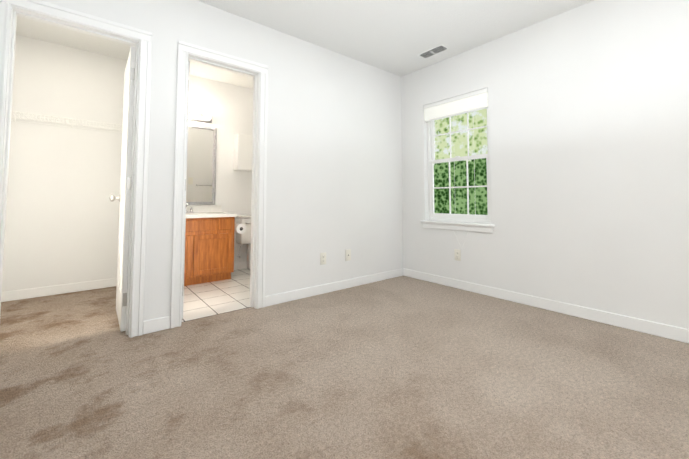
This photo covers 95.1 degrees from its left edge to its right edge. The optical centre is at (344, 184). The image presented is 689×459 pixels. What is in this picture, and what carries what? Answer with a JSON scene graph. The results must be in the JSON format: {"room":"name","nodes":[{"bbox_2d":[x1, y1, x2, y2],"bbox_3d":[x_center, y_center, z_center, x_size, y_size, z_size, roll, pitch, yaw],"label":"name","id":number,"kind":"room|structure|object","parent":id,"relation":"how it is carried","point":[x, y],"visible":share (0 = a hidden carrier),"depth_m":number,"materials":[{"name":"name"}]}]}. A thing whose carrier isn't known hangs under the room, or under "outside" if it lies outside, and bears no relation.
{"room":"empty bedroom","nodes":[
{"label":"empty bedroom","id":0,"kind":"room"},
{"bbox_2d":[2,0,405,320],"bbox_3d":[-0.734,-0.179,2.751,3.600,2.440,0.150,2,-4,-39],"label":"wall","id":1,"kind":"structure","parent":0,"point":[336,176],"depth_m":3.07,"materials":[{"name":"paint"}]},
{"bbox_2d":[1,278,116,301],"bbox_3d":[-2.713,1.015,3.065,0.960,0.088,0.013,2,-4,-39],"label":"baseboard","id":2,"kind":"structure","parent":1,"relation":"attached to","point":[112,282],"depth_m":3.02,"materials":[{"name":"white wood"}]},
{"bbox_2d":[11,111,121,132],"bbox_3d":[-2.622,-0.578,3.028,0.998,0.061,0.311,2,-4,-39],"label":"wire closet shelf","id":3,"kind":"object","parent":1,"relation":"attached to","point":[58,122],"visible":0.9,"depth_m":2.97,"materials":[{"name":"white metal"}]},
{"bbox_2d":[0,0,151,337],"bbox_3d":[-1.695,-0.038,1.983,0.760,2.080,0.158,2,-4,-39],"label":"door frame","id":4,"kind":"structure","parent":1,"relation":"attached to","point":[140,40],"depth_m":2.09,"materials":[{"name":"white wood"}]},
{"bbox_2d":[109,46,135,331],"bbox_3d":[-1.694,0.021,2.441,0.179,1.994,0.615,2,-4,-39],"label":"closet door","id":5,"kind":"structure","parent":1,"relation":"in","point":[123,198],"depth_m":2.25,"materials":[{"name":"white wood"}]},
{"bbox_2d":[143,319,152,332],"bbox_3d":[-1.870,1.002,2.812,0.013,0.088,1.470,2,-4,-39],"label":"baseboard","id":6,"kind":"structure","parent":1,"relation":"attached to","point":[148,324],"depth_m":2.13,"materials":[{"name":"white"}]},
{"bbox_2d":[182,61,189,318],"bbox_3d":[-1.395,0.032,2.651,0.179,1.994,0.564,2,-4,-39],"label":"bathroom door","id":7,"kind":"structure","parent":1,"relation":"in","point":[185,189],"depth_m":2.43,"materials":[{"name":"white wood"}]},
{"bbox_2d":[188,112,211,122],"bbox_3d":[-1.813,-0.830,3.809,0.433,0.096,0.139,2,-4,-39],"label":"sconce","id":8,"kind":"object","parent":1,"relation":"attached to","point":[196,116],"visible":0.56,"depth_m":3.85,"materials":[{"name":"grey"}]},
{"bbox_2d":[186,124,216,204],"bbox_3d":[-1.849,-0.240,3.822,0.562,0.977,0.026,2,-4,-39],"label":"mirror","id":9,"kind":"object","parent":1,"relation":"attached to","point":[201,166],"visible":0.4,"depth_m":3.89,"materials":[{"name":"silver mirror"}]},
{"bbox_2d":[170,40,267,328],"bbox_3d":[-0.996,-0.009,2.549,0.710,2.080,0.158,2,-4,-39],"label":"door frame","id":10,"kind":"structure","parent":1,"relation":"attached to","point":[186,51],"depth_m":2.59,"materials":[{"name":"white wood"}]},
{"bbox_2d":[234,261,246,269],"bbox_3d":[-1.073,1.084,4.394,1.295,0.088,0.013,2,-4,-39],"label":"baseboard","id":11,"kind":"structure","parent":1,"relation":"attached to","point":[240,265],"depth_m":4.15,"materials":[{"name":"white wood"}]},
{"bbox_2d":[233,134,251,170],"bbox_3d":[-1.232,-0.414,4.229,0.450,0.462,0.186,2,-4,-39],"label":"upper cabinet","id":12,"kind":"object","parent":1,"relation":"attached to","point":[242,157],"visible":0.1,"depth_m":4.09,"materials":[{"name":"white wood"}]},
{"bbox_2d":[320,252,325,264],"bbox_3d":[-0.206,0.724,3.070,0.070,0.114,0.007,2,-4,-39],"label":"electrical outlet","id":13,"kind":"object","parent":1,"relation":"attached to","point":[322,258],"visible":1,"depth_m":3.06,"materials":[{"name":"white plastic"}]},
{"bbox_2d":[265,268,404,306],"bbox_3d":[0.005,1.023,3.223,1.760,0.088,0.013,2,-4,-39],"label":"baseboard","id":14,"kind":"structure","parent":1,"relation":"attached to","point":[270,300],"depth_m":3.09,"materials":[{"name":"white wood"}]},
{"bbox_2d":[345,249,350,260],"bbox_3d":[0.038,0.734,3.269,0.070,0.114,0.007,2,-4,-39],"label":"electrical outlet","id":15,"kind":"object","parent":1,"relation":"attached to","point":[348,255],"visible":1,"depth_m":3.27,"materials":[{"name":"white plastic"}]},
{"bbox_2d":[182,268,250,321],"bbox_3d":[-0.915,1.108,3.544,2.160,0.052,1.530,2,-4,-39],"label":"floor","id":16,"kind":"structure","parent":0,"point":[203,300],"depth_m":2.95,"materials":[{"name":"white tile"}]},
{"bbox_2d":[184,217,245,285],"bbox_3d":[-1.684,0.725,3.564,0.950,0.712,0.555,2,-4,-39],"label":"bathroom vanity","id":17,"kind":"object","parent":16,"relation":"on","point":[209,249],"visible":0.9,"depth_m":3.41,"materials":[{"name":"brown wood"}]},
{"bbox_2d":[186,212,236,217],"bbox_3d":[-1.727,0.349,3.541,0.838,0.037,0.565,2,-4,-39],"label":"countertop","id":18,"kind":"structure","parent":17,"relation":"on","point":[207,215],"depth_m":3.45,"materials":[{"name":"stone"}]},
{"bbox_2d":[186,204,220,212],"bbox_3d":[-1.844,0.281,3.689,0.838,0.114,0.195,2,-4,-39],"label":"backsplash","id":19,"kind":"structure","parent":18,"relation":"on","point":[201,208],"depth_m":3.87,"materials":[{"name":"stone"}]},
{"bbox_2d":[236,215,250,269],"bbox_3d":[-1.026,0.753,3.985,0.466,0.703,0.718,2,-4,-39],"label":"toilet","id":20,"kind":"object","parent":16,"relation":"on","point":[245,236],"visible":0.29,"depth_m":4.04,"materials":[{"name":"white ceramic"}]},
{"bbox_2d":[16,0,593,88],"bbox_3d":[0.146,-1.496,1.678,3.950,0.080,6.210,2,-4,-39],"label":"ceiling","id":21,"kind":"structure","parent":0,"point":[395,37],"depth_m":2.79,"materials":[{"name":"white paint"}]},
{"bbox_2d":[417,43,450,58],"bbox_3d":[0.915,-1.364,3.257,0.156,0.019,0.316,2,-4,-39],"label":"ceiling vent","id":22,"kind":"object","parent":21,"relation":"in","point":[435,50],"visible":0.98,"depth_m":3.23,"materials":[{"name":"white plastic"}]},
{"bbox_2d":[0,276,688,458],"bbox_3d":[0.177,1.007,1.574,3.630,0.050,5.970,2,-4,-39],"label":"floor carpet","id":23,"kind":"object","parent":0,"point":[402,367],"visible":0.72,"depth_m":1.56,"materials":[{"name":"beige carpet"}]},
{"bbox_2d":[402,0,688,328],"bbox_3d":[2.134,-0.207,2.201,0.120,2.440,4.620,2,-4,-39],"label":"wall","id":24,"kind":"structure","parent":0,"point":[588,110],"depth_m":2.47,"materials":[{"name":"paint"}]},
{"bbox_2d":[454,249,460,260],"bbox_3d":[1.164,0.728,3.248,0.007,0.114,0.070,2,-4,-39],"label":"electrical outlet","id":25,"kind":"object","parent":24,"relation":"attached to","point":[457,254],"visible":1,"depth_m":3.25,"materials":[{"name":"white plastic"}]},
{"bbox_2d":[421,108,494,232],"bbox_3d":[1.189,-0.225,3.349,0.165,1.407,0.829,2,-4,-39],"label":"window","id":26,"kind":"structure","parent":24,"relation":"in","point":[432,161],"depth_m":3.35,"materials":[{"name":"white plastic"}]},
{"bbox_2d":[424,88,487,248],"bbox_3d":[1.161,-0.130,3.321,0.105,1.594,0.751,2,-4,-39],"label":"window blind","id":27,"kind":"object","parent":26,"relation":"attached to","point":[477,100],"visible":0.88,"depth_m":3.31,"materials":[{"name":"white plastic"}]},
{"bbox_2d":[405,269,688,342],"bbox_3d":[2.082,0.965,2.098,0.013,0.088,4.380,2,-4,-39],"label":"baseboard","id":28,"kind":"structure","parent":24,"relation":"attached to","point":[680,334],"depth_m":2.48,"materials":[{"name":"white wood"}]},
{"label":"outside","id":29,"kind":"structure","parent":0,"visible":0},
{"bbox_2d":[434,158,487,214],"bbox_3d":[2.030,1.856,8.341,0.100,4.953,16.000,2,-4,-39],"label":"hedge","id":30,"kind":"object","parent":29,"point":[459,194],"depth_m":7.45,"materials":[{"name":"green plant"}]},
{"bbox_2d":[435,109,487,161],"bbox_3d":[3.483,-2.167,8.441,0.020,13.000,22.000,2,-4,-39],"label":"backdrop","id":31,"kind":"structure","parent":29,"point":[475,135],"depth_m":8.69,"materials":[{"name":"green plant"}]}
]}

